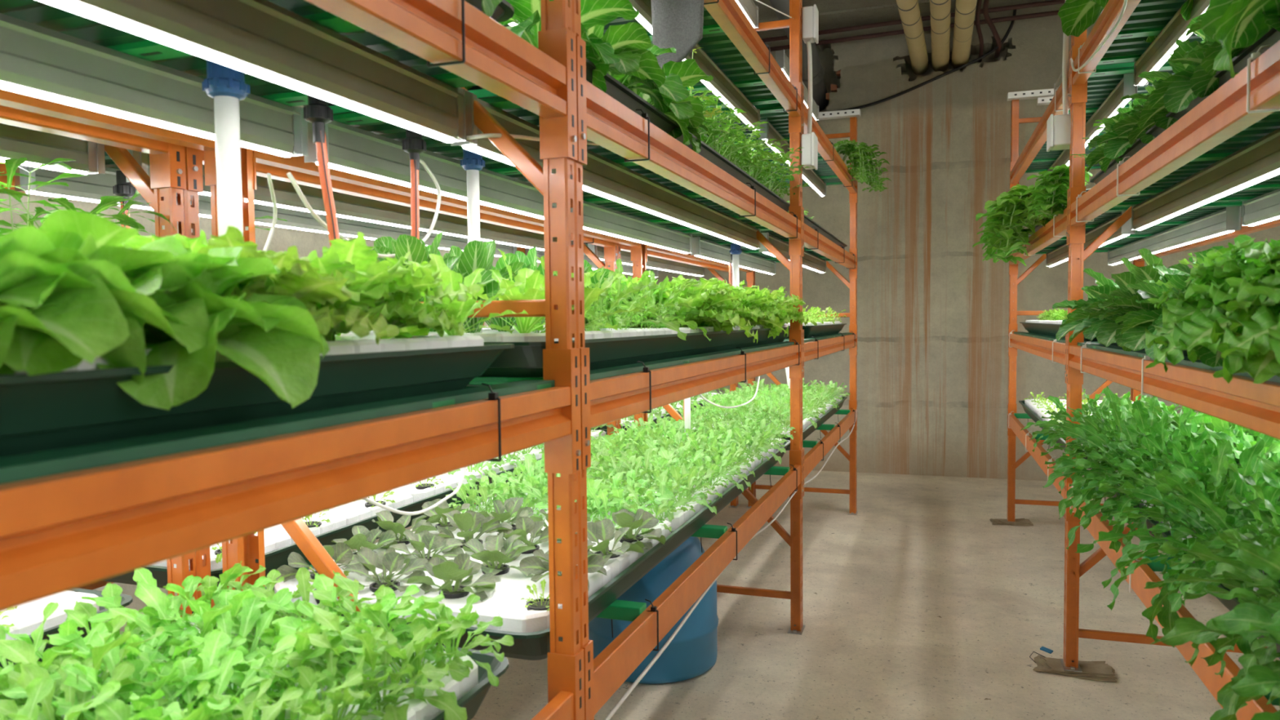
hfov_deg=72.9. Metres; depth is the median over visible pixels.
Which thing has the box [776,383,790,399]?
young mizuna
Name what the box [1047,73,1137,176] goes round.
light
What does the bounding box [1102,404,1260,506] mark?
plant
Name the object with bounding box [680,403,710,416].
young mizuna
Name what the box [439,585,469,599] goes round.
pot
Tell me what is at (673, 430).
young mizuna
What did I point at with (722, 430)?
young mizuna
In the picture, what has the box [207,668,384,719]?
plant
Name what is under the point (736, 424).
young mizuna
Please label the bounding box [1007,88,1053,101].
carrier
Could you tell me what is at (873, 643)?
floor
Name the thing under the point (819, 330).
tray
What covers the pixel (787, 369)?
drain pipe
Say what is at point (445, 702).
plant
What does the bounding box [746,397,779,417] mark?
young mizuna
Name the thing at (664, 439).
young mizuna
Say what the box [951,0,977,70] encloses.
insulated pipe
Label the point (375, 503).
cable
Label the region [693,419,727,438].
young mizuna
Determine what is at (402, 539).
pot
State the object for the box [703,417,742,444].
young mizuna
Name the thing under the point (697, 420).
young mizuna
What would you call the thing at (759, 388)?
young mizuna
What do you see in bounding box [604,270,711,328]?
mustard
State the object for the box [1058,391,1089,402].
seedling
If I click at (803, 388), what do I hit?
young mizuna
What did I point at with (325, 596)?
plant
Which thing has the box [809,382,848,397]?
young mizuna
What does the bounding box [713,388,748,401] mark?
young mizuna
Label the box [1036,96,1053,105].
rail
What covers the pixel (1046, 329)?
tray
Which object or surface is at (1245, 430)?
plant
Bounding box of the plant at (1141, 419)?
[1064,400,1217,529]
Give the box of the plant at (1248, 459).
[1074,434,1279,610]
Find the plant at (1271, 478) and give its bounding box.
[1186,471,1279,599]
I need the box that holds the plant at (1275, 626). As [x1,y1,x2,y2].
[1248,617,1279,631]
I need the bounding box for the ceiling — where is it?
[752,0,1049,37]
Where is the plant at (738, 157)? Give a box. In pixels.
[702,115,777,172]
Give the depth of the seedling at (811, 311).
5.55 m
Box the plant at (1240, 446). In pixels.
[1122,426,1275,488]
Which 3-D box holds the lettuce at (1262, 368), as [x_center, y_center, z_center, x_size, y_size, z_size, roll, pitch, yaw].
[1.143,-0.097,1.376,0.397,0.259,0.430,1,3,26]
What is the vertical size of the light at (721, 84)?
0.103 m
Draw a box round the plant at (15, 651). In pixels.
[0,614,164,719]
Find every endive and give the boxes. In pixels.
[412,253,528,335]
[478,248,591,333]
[535,255,644,330]
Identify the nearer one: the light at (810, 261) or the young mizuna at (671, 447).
the young mizuna at (671, 447)
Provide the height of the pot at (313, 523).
0.030 m
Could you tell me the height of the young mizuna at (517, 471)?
0.093 m
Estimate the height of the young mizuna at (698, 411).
0.123 m
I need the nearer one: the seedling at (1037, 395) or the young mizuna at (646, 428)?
the young mizuna at (646, 428)
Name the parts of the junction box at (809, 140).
lid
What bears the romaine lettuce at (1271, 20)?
on the raft
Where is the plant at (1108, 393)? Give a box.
[1032,386,1170,497]
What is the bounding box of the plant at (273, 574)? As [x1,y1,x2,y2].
[185,568,315,635]
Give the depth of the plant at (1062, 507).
2.96 m
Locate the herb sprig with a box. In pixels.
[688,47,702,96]
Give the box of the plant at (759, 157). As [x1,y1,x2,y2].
[709,115,788,172]
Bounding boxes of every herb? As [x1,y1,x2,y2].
[687,89,722,128]
[833,139,871,182]
[835,143,879,191]
[842,142,891,191]
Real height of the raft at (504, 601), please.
0.045 m
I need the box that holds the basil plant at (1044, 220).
[1020,190,1054,227]
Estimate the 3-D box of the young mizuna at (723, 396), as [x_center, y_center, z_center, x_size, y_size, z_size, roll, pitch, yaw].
[0.496,0.272,5.563,0.243,0.124,0.244,1,3,27]
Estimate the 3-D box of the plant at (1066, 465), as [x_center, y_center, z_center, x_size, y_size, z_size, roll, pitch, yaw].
[1.631,0.331,2.817,0.509,0.404,0.616,0,3,7]
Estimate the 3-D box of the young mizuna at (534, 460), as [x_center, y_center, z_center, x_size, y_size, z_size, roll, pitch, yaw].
[-0.393,0.407,3.153,0.208,0.150,0.247,-1,3,-18]
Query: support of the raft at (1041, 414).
in the tray at (1034, 417)
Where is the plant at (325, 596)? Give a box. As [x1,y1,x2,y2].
[306,570,477,675]
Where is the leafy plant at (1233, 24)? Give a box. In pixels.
[1200,0,1279,78]
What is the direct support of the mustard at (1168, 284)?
on the raft
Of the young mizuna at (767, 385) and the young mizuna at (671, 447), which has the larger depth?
the young mizuna at (767, 385)
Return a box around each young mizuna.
[445,475,509,513]
[445,483,502,513]
[448,457,504,477]
[457,483,519,517]
[464,475,530,506]
[466,462,534,503]
[471,455,525,470]
[488,464,533,490]
[489,482,542,519]
[495,471,547,501]
[497,471,547,510]
[499,453,559,502]
[499,462,547,484]
[502,446,535,462]
[503,472,547,503]
[504,454,543,483]
[506,468,547,487]
[510,442,544,457]
[511,458,546,483]
[520,453,546,475]
[521,480,604,516]
[534,478,619,521]
[534,479,598,508]
[536,488,588,515]
[538,451,603,471]
[545,457,600,479]
[558,475,641,522]
[574,471,631,512]
[586,455,637,487]
[586,456,656,502]
[586,475,675,519]
[586,487,653,525]
[587,469,674,512]
[588,448,622,471]
[588,466,622,499]
[590,423,615,432]
[590,435,629,451]
[590,462,638,483]
[591,430,620,453]
[591,430,659,455]
[591,434,626,452]
[591,435,642,470]
[591,439,639,457]
[591,444,610,469]
[591,444,626,462]
[591,457,623,474]
[592,435,640,452]
[593,434,623,449]
[594,444,644,466]
[595,447,627,471]
[595,471,648,510]
[597,451,653,475]
[601,453,666,489]
[607,436,648,462]
[608,457,655,478]
[609,426,644,433]
[609,447,686,489]
[611,427,649,446]
[613,421,655,444]
[613,422,645,442]
[613,484,688,534]
[614,428,641,447]
[614,447,658,475]
[614,475,660,511]
[617,427,665,447]
[617,444,671,461]
[618,469,690,494]
[622,413,660,443]
[623,409,654,421]
[623,426,664,436]
[623,470,691,521]
[625,415,668,433]
[625,438,660,448]
[625,481,695,524]
[626,429,665,454]
[626,448,688,479]
[627,440,648,470]
[627,456,682,484]
[634,412,671,431]
[635,421,662,430]
[635,426,668,438]
[636,468,696,499]
[638,420,684,440]
[638,436,687,449]
[641,471,716,515]
[642,416,671,435]
[643,418,684,444]
[643,422,663,433]
[644,439,692,465]
[647,454,703,489]
[651,403,673,413]
[651,415,694,427]
[653,426,706,448]
[653,431,684,451]
[653,433,688,448]
[653,446,719,486]
[653,464,720,509]
[654,444,693,478]
[657,400,680,410]
[657,441,705,466]
[658,416,693,428]
[661,410,706,425]
[661,428,709,451]
[662,431,715,454]
[665,400,715,420]
[666,417,702,433]
[668,449,711,480]
[668,456,741,485]
[668,463,711,498]
[670,418,704,432]
[671,450,712,480]
[672,397,697,404]
[674,429,727,452]
[674,452,712,475]
[675,419,710,446]
[676,433,722,463]
[679,408,703,426]
[679,463,732,497]
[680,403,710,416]
[680,408,708,427]
[680,413,712,432]
[681,393,706,400]
[681,421,711,443]
[683,435,731,467]
[684,427,727,450]
[686,450,751,489]
[687,433,716,453]
[688,449,743,493]
[689,436,743,462]
[690,407,717,425]
[691,391,713,399]
[691,447,742,475]
[692,391,734,409]
[692,400,715,417]
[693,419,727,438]
[693,427,742,461]
[694,404,729,420]
[696,405,723,420]
[696,419,738,442]
[697,408,737,426]
[698,392,729,413]
[699,396,724,414]
[699,404,739,424]
[703,401,740,419]
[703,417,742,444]
[703,442,755,476]
[705,392,737,406]
[706,441,751,467]
[707,423,762,443]
[708,395,740,415]
[709,421,765,453]
[709,438,759,464]
[711,396,743,412]
[711,404,752,417]
[712,405,744,421]
[712,419,742,439]
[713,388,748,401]
[713,400,757,417]
[713,429,752,446]
[715,417,744,431]
[715,432,748,453]
[715,432,773,460]
[718,395,747,411]
[720,405,765,426]
[720,417,773,445]
[723,386,750,398]
[727,404,765,424]
[728,385,759,395]
[728,397,755,416]
[728,410,763,426]
[728,417,760,436]
[728,424,782,464]
[730,379,761,395]
[730,395,759,411]
[731,391,759,399]
[732,431,781,460]
[735,418,785,446]
[735,422,786,462]
[737,417,766,435]
[738,399,779,418]
[740,378,768,390]
[740,394,764,404]
[740,412,782,428]
[743,385,770,399]
[745,401,790,429]
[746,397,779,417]
[747,421,780,445]
[749,422,787,447]
[750,381,771,396]
[750,386,784,399]
[751,403,789,419]
[753,390,768,404]
[753,391,778,403]
[753,405,789,426]
[757,388,783,396]
[758,396,788,412]
[759,419,802,439]
[761,393,790,405]
[764,403,806,427]
[764,408,790,431]
[765,383,781,391]
[765,389,789,404]
[766,390,790,402]
[767,401,790,421]
[768,382,787,395]
[768,400,816,425]
[770,404,817,420]
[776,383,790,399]
[778,399,818,429]
[784,392,815,408]
[789,391,837,410]
[802,377,817,387]
[802,380,831,392]
[802,384,827,393]
[802,398,825,413]
[802,400,820,415]
[803,396,826,410]
[804,392,838,409]
[806,387,837,407]
[807,399,826,420]
[808,388,835,404]
[809,380,842,399]
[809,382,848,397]
[813,384,849,403]
[813,388,839,407]
[824,382,850,396]
[824,384,846,396]
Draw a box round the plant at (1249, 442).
[1165,425,1279,538]
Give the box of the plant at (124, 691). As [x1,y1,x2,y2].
[87,635,258,715]
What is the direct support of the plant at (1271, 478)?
in the tray at (1230, 604)
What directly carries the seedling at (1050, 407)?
on the raft at (1041, 414)
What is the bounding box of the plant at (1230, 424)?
[1178,417,1246,435]
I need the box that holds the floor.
[471,470,1279,719]
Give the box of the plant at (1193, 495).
[1139,457,1279,657]
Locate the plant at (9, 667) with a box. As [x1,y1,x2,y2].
[0,655,40,706]
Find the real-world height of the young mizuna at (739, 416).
0.170 m
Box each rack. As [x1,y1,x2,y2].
[0,0,857,719]
[0,105,739,622]
[1006,0,1279,719]
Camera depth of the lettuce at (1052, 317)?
5.17 m
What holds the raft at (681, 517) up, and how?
on the tray at (534, 646)
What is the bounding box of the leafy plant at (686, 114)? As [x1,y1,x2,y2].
[613,58,713,145]
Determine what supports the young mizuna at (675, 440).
on the raft at (754, 464)
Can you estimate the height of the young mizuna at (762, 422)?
0.148 m
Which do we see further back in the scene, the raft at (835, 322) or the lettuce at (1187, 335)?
the raft at (835, 322)
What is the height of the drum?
0.672 m
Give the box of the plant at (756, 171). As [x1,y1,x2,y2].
[728,132,794,185]
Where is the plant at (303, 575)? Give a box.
[243,567,382,657]
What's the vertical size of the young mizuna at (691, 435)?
0.148 m
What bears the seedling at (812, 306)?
on the raft at (808, 323)
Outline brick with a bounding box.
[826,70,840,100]
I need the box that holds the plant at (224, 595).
[152,576,292,643]
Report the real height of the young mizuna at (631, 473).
0.125 m
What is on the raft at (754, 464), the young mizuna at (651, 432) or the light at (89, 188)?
the young mizuna at (651, 432)
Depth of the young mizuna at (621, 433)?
3.67 m
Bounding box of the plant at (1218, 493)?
[1097,439,1279,648]
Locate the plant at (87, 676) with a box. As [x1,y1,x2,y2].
[0,631,244,719]
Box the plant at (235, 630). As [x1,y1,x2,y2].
[213,590,366,685]
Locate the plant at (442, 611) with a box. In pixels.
[378,594,504,686]
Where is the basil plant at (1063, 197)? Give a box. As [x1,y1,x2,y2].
[1026,176,1088,220]
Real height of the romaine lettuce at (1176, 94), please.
0.238 m
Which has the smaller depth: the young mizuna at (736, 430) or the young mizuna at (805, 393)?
the young mizuna at (736, 430)
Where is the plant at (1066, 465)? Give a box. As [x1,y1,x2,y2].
[1042,396,1204,524]
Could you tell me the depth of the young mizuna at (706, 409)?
4.83 m
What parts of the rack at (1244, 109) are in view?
upright post, foot plate, upright post, upright post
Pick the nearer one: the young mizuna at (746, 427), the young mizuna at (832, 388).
the young mizuna at (746, 427)
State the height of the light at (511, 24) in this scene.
0.103 m
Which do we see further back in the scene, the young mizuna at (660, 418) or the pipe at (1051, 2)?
the pipe at (1051, 2)
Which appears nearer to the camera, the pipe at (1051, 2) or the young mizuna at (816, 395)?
the young mizuna at (816, 395)
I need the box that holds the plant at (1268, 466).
[1204,456,1279,565]
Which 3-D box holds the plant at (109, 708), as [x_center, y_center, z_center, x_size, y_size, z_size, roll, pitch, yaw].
[-0.601,0.500,1.092,0.219,0.180,0.246,0,3,16]
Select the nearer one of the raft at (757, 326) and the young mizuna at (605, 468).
the young mizuna at (605, 468)
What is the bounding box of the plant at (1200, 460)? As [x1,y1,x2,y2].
[1112,422,1279,542]
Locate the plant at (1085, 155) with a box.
[1070,116,1111,161]
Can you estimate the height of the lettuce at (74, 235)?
0.212 m
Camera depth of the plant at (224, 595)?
1.51 m
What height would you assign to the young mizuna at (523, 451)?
0.134 m
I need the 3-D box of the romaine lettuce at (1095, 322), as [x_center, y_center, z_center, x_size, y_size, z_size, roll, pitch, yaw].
[1.668,-0.186,2.994,0.398,0.264,0.405,0,3,21]
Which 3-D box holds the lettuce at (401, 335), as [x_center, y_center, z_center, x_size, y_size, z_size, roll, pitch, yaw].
[-0.578,-0.091,1.471,0.347,0.177,0.297,0,3,20]
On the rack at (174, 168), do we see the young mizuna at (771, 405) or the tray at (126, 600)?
the tray at (126, 600)
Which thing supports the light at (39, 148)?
attached to the rack at (174, 168)
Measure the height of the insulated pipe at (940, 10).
0.216 m
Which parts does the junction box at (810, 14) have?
lid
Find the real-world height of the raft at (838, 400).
0.045 m
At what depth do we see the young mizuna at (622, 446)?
3.41 m
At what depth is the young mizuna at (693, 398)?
6.01 m
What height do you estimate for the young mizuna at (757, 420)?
0.122 m
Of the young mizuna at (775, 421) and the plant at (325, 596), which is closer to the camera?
the plant at (325, 596)
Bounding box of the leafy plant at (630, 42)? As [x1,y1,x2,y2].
[520,22,666,89]
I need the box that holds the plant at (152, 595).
[104,580,273,689]
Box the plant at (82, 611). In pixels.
[48,582,177,675]
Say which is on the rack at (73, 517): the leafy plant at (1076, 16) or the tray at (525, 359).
the tray at (525, 359)
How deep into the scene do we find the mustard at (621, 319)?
2.25 m
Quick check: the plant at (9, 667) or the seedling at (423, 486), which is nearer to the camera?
the plant at (9, 667)
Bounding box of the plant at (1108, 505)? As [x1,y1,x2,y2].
[1065,428,1245,552]
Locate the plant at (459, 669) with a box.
[318,602,514,719]
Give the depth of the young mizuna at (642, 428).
4.10 m
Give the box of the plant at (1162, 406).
[1085,395,1230,494]
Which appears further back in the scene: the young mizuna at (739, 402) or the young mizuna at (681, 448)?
the young mizuna at (739, 402)
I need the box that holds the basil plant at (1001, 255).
[972,195,1032,266]
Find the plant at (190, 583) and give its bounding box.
[81,567,265,663]
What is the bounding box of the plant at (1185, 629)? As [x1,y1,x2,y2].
[1149,529,1279,719]
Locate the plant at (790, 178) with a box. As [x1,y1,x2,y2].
[737,140,800,185]
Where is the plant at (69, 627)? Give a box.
[0,618,165,685]
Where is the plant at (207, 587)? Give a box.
[138,560,284,629]
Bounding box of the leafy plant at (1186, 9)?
[1090,0,1193,20]
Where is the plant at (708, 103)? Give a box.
[689,86,746,137]
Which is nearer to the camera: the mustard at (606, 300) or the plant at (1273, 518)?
the plant at (1273, 518)
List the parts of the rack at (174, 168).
upright post, upright post, upright post, foot plate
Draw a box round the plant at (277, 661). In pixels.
[171,645,342,719]
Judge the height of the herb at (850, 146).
0.308 m
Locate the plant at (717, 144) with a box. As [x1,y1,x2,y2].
[700,95,788,157]
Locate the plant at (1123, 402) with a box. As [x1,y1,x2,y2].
[1040,398,1169,480]
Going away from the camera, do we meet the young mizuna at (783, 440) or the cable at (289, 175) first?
the cable at (289, 175)
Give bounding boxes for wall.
[0,105,632,635]
[631,3,1279,480]
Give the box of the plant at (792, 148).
[746,142,808,191]
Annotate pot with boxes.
[214,548,222,555]
[304,520,321,527]
[310,570,317,579]
[312,588,319,604]
[364,500,386,507]
[369,579,399,592]
[397,536,410,544]
[415,483,434,489]
[435,521,457,529]
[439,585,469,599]
[460,538,483,548]
[481,563,510,575]
[496,524,516,532]
[520,543,539,554]
[525,598,558,610]
[594,550,620,558]
[619,534,643,542]
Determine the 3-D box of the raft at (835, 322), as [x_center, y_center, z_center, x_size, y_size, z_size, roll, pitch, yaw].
[1.111,-0.257,6.399,0.680,0.045,0.559,0,3,20]
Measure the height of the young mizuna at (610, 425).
0.194 m
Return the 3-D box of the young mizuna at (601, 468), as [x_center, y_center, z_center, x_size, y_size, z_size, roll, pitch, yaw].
[-0.060,0.419,2.904,0.275,0.174,0.232,-1,3,0]
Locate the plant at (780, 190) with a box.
[763,160,811,198]
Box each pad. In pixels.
[989,518,1033,525]
[1029,646,1116,681]
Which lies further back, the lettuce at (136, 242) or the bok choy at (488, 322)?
the bok choy at (488, 322)
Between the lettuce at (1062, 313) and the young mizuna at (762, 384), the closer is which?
the lettuce at (1062, 313)
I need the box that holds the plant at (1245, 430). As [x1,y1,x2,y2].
[1232,428,1257,447]
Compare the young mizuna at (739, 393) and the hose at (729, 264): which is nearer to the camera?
the hose at (729, 264)
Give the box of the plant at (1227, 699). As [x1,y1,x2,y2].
[1143,525,1279,719]
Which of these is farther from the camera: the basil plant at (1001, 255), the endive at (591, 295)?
the basil plant at (1001, 255)
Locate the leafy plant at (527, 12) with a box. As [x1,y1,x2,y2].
[498,0,639,93]
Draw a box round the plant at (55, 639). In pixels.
[47,626,204,719]
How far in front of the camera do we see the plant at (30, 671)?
1.17 m
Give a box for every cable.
[262,173,277,252]
[286,159,440,258]
[363,466,466,515]
[466,133,598,145]
[604,407,857,719]
[698,375,759,408]
[755,0,791,17]
[837,9,1016,111]
[1070,0,1127,71]
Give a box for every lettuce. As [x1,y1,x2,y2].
[0,208,241,375]
[0,225,146,385]
[96,235,329,410]
[123,229,207,252]
[194,226,399,344]
[257,249,412,338]
[275,542,359,584]
[284,231,449,337]
[323,525,397,559]
[342,546,428,595]
[364,256,480,338]
[372,510,437,544]
[387,528,463,572]
[407,553,495,601]
[414,498,470,532]
[435,510,512,554]
[462,532,535,576]
[476,497,533,537]
[485,516,561,560]
[519,539,606,591]
[529,507,590,537]
[584,283,595,324]
[586,518,644,563]
[590,270,665,328]
[594,508,666,550]
[633,274,757,342]
[635,278,751,333]
[640,279,688,328]
[653,93,707,153]
[697,280,773,328]
[702,279,758,334]
[737,285,788,336]
[743,285,794,339]
[760,289,804,324]
[761,285,795,326]
[773,286,808,326]
[1038,308,1063,319]
[1042,308,1063,320]
[1048,310,1062,319]
[1052,282,1117,340]
[1052,307,1067,320]
[1059,268,1122,342]
[1059,311,1067,319]
[1066,279,1118,341]
[1081,257,1138,346]
[1084,114,1129,172]
[1094,93,1149,173]
[1097,248,1165,351]
[1109,84,1155,143]
[1114,265,1188,351]
[1118,263,1191,349]
[1120,73,1177,144]
[1137,40,1204,128]
[1144,257,1195,358]
[1145,234,1279,372]
[1145,240,1279,362]
[1147,16,1214,113]
[1152,245,1236,367]
[1183,13,1235,97]
[1185,13,1279,75]
[1210,236,1279,383]
[1213,270,1279,382]
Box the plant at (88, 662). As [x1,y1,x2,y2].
[14,657,93,711]
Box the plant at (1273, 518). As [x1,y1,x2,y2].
[1168,462,1279,601]
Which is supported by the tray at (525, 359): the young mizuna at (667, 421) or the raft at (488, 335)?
the raft at (488, 335)
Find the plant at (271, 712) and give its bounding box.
[214,678,302,719]
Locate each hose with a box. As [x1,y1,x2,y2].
[112,170,135,227]
[302,94,339,246]
[402,128,426,239]
[728,253,732,286]
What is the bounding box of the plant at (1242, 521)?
[1166,507,1254,565]
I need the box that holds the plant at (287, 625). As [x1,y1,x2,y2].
[232,573,441,692]
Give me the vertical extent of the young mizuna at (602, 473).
0.101 m
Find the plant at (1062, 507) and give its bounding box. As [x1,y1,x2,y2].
[1047,410,1199,519]
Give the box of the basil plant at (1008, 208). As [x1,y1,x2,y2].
[977,183,1039,256]
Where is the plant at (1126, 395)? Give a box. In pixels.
[1087,391,1146,434]
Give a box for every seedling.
[0,157,144,231]
[0,171,35,187]
[0,185,288,242]
[0,188,29,196]
[0,202,139,235]
[0,606,17,627]
[210,532,256,563]
[296,566,358,604]
[302,510,329,527]
[360,490,395,507]
[413,476,444,489]
[520,578,558,610]
[789,306,821,325]
[802,307,824,323]
[803,306,822,322]
[805,311,826,323]
[807,306,834,324]
[813,306,846,322]
[816,308,840,321]
[817,306,835,322]
[1023,391,1048,402]
[1032,395,1055,406]
[1036,401,1064,414]
[1037,399,1056,408]
[1044,404,1066,416]
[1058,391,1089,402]
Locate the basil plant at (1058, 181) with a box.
[1024,164,1093,219]
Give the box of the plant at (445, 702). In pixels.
[280,600,467,719]
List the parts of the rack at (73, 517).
upright post, upright post, upright post, upright post, upright post, foot plate, foot plate, upright post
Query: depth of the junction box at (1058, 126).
3.69 m
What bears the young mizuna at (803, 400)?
on the raft at (827, 407)
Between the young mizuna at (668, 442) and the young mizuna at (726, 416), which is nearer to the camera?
the young mizuna at (668, 442)
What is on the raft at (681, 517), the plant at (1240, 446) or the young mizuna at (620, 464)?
the young mizuna at (620, 464)
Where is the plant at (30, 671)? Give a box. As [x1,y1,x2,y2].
[0,657,170,719]
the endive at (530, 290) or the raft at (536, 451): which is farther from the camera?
the raft at (536, 451)
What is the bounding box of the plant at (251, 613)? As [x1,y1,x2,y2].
[148,587,337,702]
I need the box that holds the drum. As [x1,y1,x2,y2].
[588,536,718,684]
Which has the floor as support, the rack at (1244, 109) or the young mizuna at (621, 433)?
the rack at (1244, 109)
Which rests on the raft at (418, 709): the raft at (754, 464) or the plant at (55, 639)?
the plant at (55, 639)
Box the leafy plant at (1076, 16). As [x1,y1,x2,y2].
[1057,0,1157,42]
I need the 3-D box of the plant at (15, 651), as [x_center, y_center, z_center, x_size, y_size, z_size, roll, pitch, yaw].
[-0.817,0.483,1.259,0.269,0.219,0.302,0,3,4]
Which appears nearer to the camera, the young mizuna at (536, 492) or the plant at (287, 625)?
the plant at (287, 625)
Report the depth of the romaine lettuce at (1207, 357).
1.84 m
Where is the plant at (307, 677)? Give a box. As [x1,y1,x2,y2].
[243,626,444,719]
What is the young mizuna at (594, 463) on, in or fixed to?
on the raft at (681, 517)
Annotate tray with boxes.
[0,0,514,62]
[0,343,514,457]
[0,587,132,668]
[102,431,607,588]
[124,626,508,719]
[264,440,790,660]
[302,57,790,212]
[480,326,790,377]
[591,399,715,434]
[671,396,847,450]
[785,323,846,338]
[804,214,847,248]
[1018,400,1090,468]
[1019,322,1097,342]
[1028,189,1089,237]
[1089,18,1279,184]
[1090,467,1279,658]
[1110,342,1187,356]
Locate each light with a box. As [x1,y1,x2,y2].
[0,13,308,157]
[0,123,105,174]
[14,164,516,257]
[38,0,469,142]
[125,149,573,250]
[303,120,692,253]
[450,90,760,249]
[508,18,519,26]
[524,248,658,277]
[587,243,704,276]
[629,0,759,130]
[690,236,775,275]
[735,0,758,28]
[758,118,826,196]
[759,232,826,273]
[775,48,818,120]
[1046,211,1135,266]
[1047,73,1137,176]
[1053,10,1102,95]
[1107,205,1241,265]
[1131,128,1279,230]
[1133,0,1209,85]
[1241,188,1279,226]
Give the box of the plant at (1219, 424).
[1093,404,1279,551]
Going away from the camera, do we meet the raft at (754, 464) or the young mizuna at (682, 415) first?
the raft at (754, 464)
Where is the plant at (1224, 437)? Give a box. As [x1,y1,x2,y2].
[1199,421,1279,537]
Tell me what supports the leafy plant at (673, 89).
on the raft
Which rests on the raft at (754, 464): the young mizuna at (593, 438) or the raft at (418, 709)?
the young mizuna at (593, 438)
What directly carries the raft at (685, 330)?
on the tray at (525, 359)
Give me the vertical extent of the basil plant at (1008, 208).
0.382 m
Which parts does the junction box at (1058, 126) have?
lid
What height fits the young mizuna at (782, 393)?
0.164 m
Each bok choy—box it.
[373,231,513,332]
[373,246,391,253]
[426,244,441,331]
[427,240,524,333]
[484,317,497,330]
[488,253,531,331]
[491,246,556,324]
[583,259,610,324]
[583,264,594,306]
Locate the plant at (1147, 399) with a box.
[1097,395,1181,448]
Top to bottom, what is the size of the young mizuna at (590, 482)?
0.156 m
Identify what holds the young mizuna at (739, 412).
on the raft at (806, 424)
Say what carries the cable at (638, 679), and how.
hanging from the rack at (73, 517)
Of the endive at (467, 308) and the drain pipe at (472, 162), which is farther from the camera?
the drain pipe at (472, 162)
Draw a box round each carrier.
[817,108,860,120]
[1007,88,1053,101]
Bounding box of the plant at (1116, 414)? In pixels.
[1040,400,1168,493]
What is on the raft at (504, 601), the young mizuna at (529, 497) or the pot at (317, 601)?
the young mizuna at (529, 497)
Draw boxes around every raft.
[0,591,99,639]
[13,335,484,373]
[61,621,478,719]
[151,491,413,569]
[274,505,671,632]
[335,328,676,342]
[390,453,524,502]
[480,466,741,531]
[510,430,605,459]
[512,325,740,333]
[604,409,666,426]
[653,401,692,414]
[662,435,782,474]
[691,392,719,403]
[693,413,813,435]
[714,404,829,421]
[752,323,787,328]
[755,395,841,409]
[787,322,820,325]
[815,321,831,324]
[831,321,841,324]
[1024,399,1133,416]
[1025,320,1040,323]
[1038,410,1093,431]
[1039,320,1062,324]
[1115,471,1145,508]
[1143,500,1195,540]
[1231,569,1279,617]
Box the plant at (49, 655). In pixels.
[0,602,142,719]
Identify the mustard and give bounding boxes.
[491,268,611,333]
[539,255,663,333]
[585,276,654,329]
[587,257,695,340]
[590,270,711,341]
[597,277,668,328]
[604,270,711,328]
[1155,252,1195,290]
[1178,258,1199,267]
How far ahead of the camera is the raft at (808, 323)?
5.02 m
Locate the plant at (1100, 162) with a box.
[1084,120,1113,165]
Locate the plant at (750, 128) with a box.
[687,86,768,146]
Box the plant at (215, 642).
[127,628,297,719]
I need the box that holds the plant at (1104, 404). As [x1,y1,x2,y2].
[1029,388,1111,444]
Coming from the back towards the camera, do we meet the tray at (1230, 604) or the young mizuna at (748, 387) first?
the young mizuna at (748, 387)
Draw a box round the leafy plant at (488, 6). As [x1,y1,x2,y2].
[481,0,502,16]
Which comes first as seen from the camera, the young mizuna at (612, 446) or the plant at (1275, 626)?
the plant at (1275, 626)
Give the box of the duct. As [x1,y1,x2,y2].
[768,0,828,111]
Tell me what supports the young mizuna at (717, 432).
on the raft at (754, 464)
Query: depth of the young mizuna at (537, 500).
2.66 m
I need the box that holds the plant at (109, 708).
[94,680,237,719]
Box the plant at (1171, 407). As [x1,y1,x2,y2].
[1066,396,1199,469]
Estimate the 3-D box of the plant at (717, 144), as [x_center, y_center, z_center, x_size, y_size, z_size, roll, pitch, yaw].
[0.233,-0.827,3.127,0.487,0.232,0.369,2,3,41]
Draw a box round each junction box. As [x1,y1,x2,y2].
[801,40,817,169]
[802,4,818,44]
[1046,0,1071,151]
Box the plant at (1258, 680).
[1191,524,1279,719]
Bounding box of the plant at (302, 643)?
[217,615,394,719]
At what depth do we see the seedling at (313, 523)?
2.52 m
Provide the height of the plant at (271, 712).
0.158 m
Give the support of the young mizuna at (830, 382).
on the raft at (838, 400)
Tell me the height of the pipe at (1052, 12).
0.128 m
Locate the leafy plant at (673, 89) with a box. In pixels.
[608,44,688,113]
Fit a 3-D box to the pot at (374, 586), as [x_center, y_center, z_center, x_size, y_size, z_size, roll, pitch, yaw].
[-0.567,0.513,1.927,0.066,0.030,0.066,0,3,19]
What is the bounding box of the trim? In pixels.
[757,0,1023,31]
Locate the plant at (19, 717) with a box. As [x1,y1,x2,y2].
[0,714,32,719]
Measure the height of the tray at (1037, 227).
0.077 m
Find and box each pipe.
[201,58,249,236]
[460,147,484,333]
[650,0,703,69]
[684,397,690,436]
[729,243,742,287]
[760,0,1065,42]
[767,9,1058,51]
[785,366,790,388]
[895,0,928,74]
[929,0,951,71]
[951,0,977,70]
[975,0,983,62]
[982,0,1001,57]
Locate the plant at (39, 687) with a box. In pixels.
[16,676,120,719]
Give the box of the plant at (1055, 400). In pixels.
[1021,389,1111,452]
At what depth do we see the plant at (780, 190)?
4.18 m
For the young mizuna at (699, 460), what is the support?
on the raft at (681, 517)
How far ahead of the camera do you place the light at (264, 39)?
1.24 m
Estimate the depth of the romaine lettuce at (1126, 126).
2.65 m
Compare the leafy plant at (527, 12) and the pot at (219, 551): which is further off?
the pot at (219, 551)
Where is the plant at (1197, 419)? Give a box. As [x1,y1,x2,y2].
[1119,407,1237,493]

